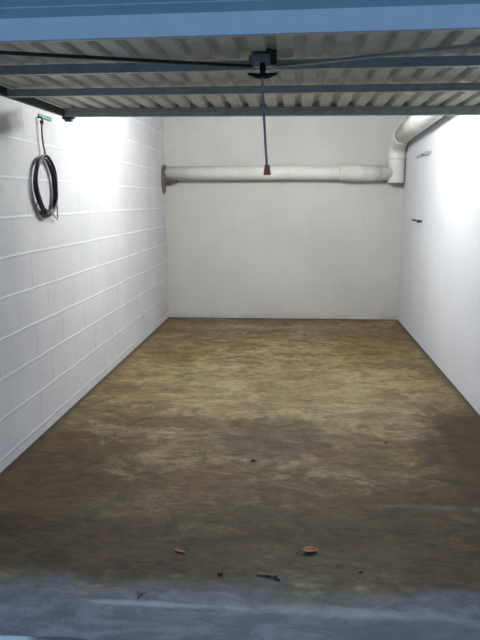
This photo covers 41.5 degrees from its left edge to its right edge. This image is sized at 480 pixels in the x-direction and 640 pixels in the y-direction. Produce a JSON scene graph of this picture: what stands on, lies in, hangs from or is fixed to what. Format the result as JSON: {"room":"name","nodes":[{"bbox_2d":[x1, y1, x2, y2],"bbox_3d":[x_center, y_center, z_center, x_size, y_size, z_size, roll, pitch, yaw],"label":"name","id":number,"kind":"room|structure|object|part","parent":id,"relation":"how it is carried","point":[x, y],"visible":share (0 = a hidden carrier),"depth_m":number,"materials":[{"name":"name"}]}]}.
{"room":"garage","nodes":[
{"label":"garage","id":0,"kind":"room"},
{"bbox_2d":[0,85,168,472],"bbox_3d":[-1.288,-0.825,5.283,0.200,2.680,5.730,1,11,5],"label":"wall","id":1,"kind":"structure","parent":0,"point":[80,290],"depth_m":4.68,"materials":[{"name":"white brick"}]},
{"bbox_2d":[38,113,51,122],"bbox_3d":[-1.262,-1.305,4.140,0.036,0.062,0.226,1,11,5],"label":"wall hook","id":2,"kind":"object","parent":1,"relation":"attached to","point":[41,116],"visible":1,"depth_m":4.11,"materials":[{"name":"metal"}]},
{"bbox_2d":[33,120,57,219],"bbox_3d":[-1.259,-0.966,4.104,0.051,0.636,0.373,1,11,5],"label":"cable coil","id":3,"kind":"object","parent":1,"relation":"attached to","point":[44,212],"visible":1,"depth_m":4.08,"materials":[{"name":"black rubber"}]},
{"bbox_2d":[0,317,479,608],"bbox_3d":[0.294,0.578,5.431,3.355,0.150,6.090,1,11,5],"label":"floor","id":4,"kind":"structure","parent":0,"point":[153,460],"depth_m":3.53,"materials":[{"name":"concrete"}]},
{"bbox_2d":[265,574,279,580],"bbox_3d":[0.135,1.036,2.565,0.064,0.011,0.023,6,12,29],"label":"twig","id":5,"kind":"object","parent":4,"relation":"on","point":[275,576],"visible":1,"depth_m":2.56,"materials":[{"name":"black wood"}]},
{"bbox_2d":[296,546,318,553],"bbox_3d":[0.290,1.000,2.742,0.106,0.015,0.044,-5,12,-24],"label":"dry leaf","id":6,"kind":"object","parent":4,"relation":"on","point":[306,549],"visible":1,"depth_m":2.76,"materials":[{"name":"brown plant"}]},
{"bbox_3d":[0.303,0.998,2.748,0.076,0.013,0.044,1,11,5],"label":"blade","id":7,"kind":"part","parent":6,"relation":"part of","materials":[{"name":"orange plant"}]},
{"bbox_2d":[163,116,405,319],"bbox_3d":[0.537,-1.357,8.052,3.355,2.680,0.200,1,11,5],"label":"wall","id":8,"kind":"structure","parent":0,"point":[298,249],"depth_m":7.98,"materials":[{"name":"paint"}]},
{"bbox_2d":[161,116,442,193],"bbox_3d":[0.363,-1.639,5.978,2.951,0.848,3.780,1,11,5],"label":"pipe","id":9,"kind":"object","parent":8,"relation":"attached to","point":[394,172],"visible":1,"depth_m":7.64,"materials":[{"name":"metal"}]},
{"bbox_2d":[398,115,479,414],"bbox_3d":[1.856,-0.792,5.015,0.200,2.680,5.730,1,11,5],"label":"wall","id":10,"kind":"structure","parent":0,"point":[439,298],"depth_m":5.52,"materials":[{"name":"paint"}]},
{"bbox_2d":[0,0,479,121],"bbox_3d":[0.124,-1.104,2.884,2.625,0.199,1.956,1,11,5],"label":"garage door","id":11,"kind":"structure","parent":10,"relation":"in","point":[85,58],"depth_m":2.40,"materials":[{"name":"paint"}]},
{"bbox_3d":[-1.164,-1.095,2.985,0.022,0.059,1.830,1,11,5],"label":"rail","id":12,"kind":"part","parent":11,"relation":"part of","materials":[{"name":"metal"}]},
{"bbox_3d":[-0.536,-0.931,2.246,1.248,0.017,0.014,-4,11,-17],"label":"lock rod","id":13,"kind":"part","parent":11,"relation":"part of","materials":[{"name":"metal"}]},
{"bbox_3d":[0.044,-0.906,1.936,2.610,0.069,0.014,1,11,5],"label":"rail","id":14,"kind":"part","parent":11,"relation":"part of","materials":[{"name":"metal"}]},
{"bbox_3d":[0.086,-0.943,2.402,0.112,0.060,0.040,1,11,5],"label":"handle","id":15,"kind":"part","parent":11,"relation":"part of","materials":[{"name":"black plastic"}]},
{"bbox_2d":[261,77,270,174],"bbox_3d":[0.102,-0.742,2.426,0.034,0.365,0.028,8,13,37],"label":"pull cord","id":16,"kind":"object","parent":11,"relation":"hanging from","point":[266,167],"visible":1,"depth_m":2.43,"materials":[{"name":"fabric"}]},
{"bbox_3d":[0.094,-0.758,2.423,0.026,0.332,0.009,1,11,5],"label":"cord","id":17,"kind":"part","parent":16,"relation":"part of","materials":[{"name":"fabric"}]},
{"bbox_3d":[0.206,-1.266,3.793,2.610,0.117,0.040,1,11,5],"label":"rail","id":18,"kind":"part","parent":11,"relation":"part of","materials":[{"name":"grey metal"}]},
{"bbox_3d":[0.667,-0.918,2.148,1.225,0.016,0.018,5,12,27],"label":"lock rod","id":19,"kind":"part","parent":11,"relation":"part of","materials":[{"name":"grey metal"}]},
{"bbox_2d":[417,151,430,157],"bbox_3d":[1.877,-1.700,6.512,0.030,0.040,0.700,1,11,5],"label":"wall bracket","id":20,"kind":"object","parent":10,"relation":"attached to","point":[426,152],"visible":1,"depth_m":6.44,"materials":[{"name":"metal"}]},
{"label":"outside","id":21,"kind":"structure","parent":0,"visible":0},
{"bbox_2d":[0,586,479,639],"bbox_3d":[-0.282,2.182,-3.041,18.000,0.160,11.190,1,11,5],"label":"ground","id":22,"kind":"structure","parent":21,"point":[26,613],"depth_m":2.32,"materials":[{"name":"concrete"}]}
]}

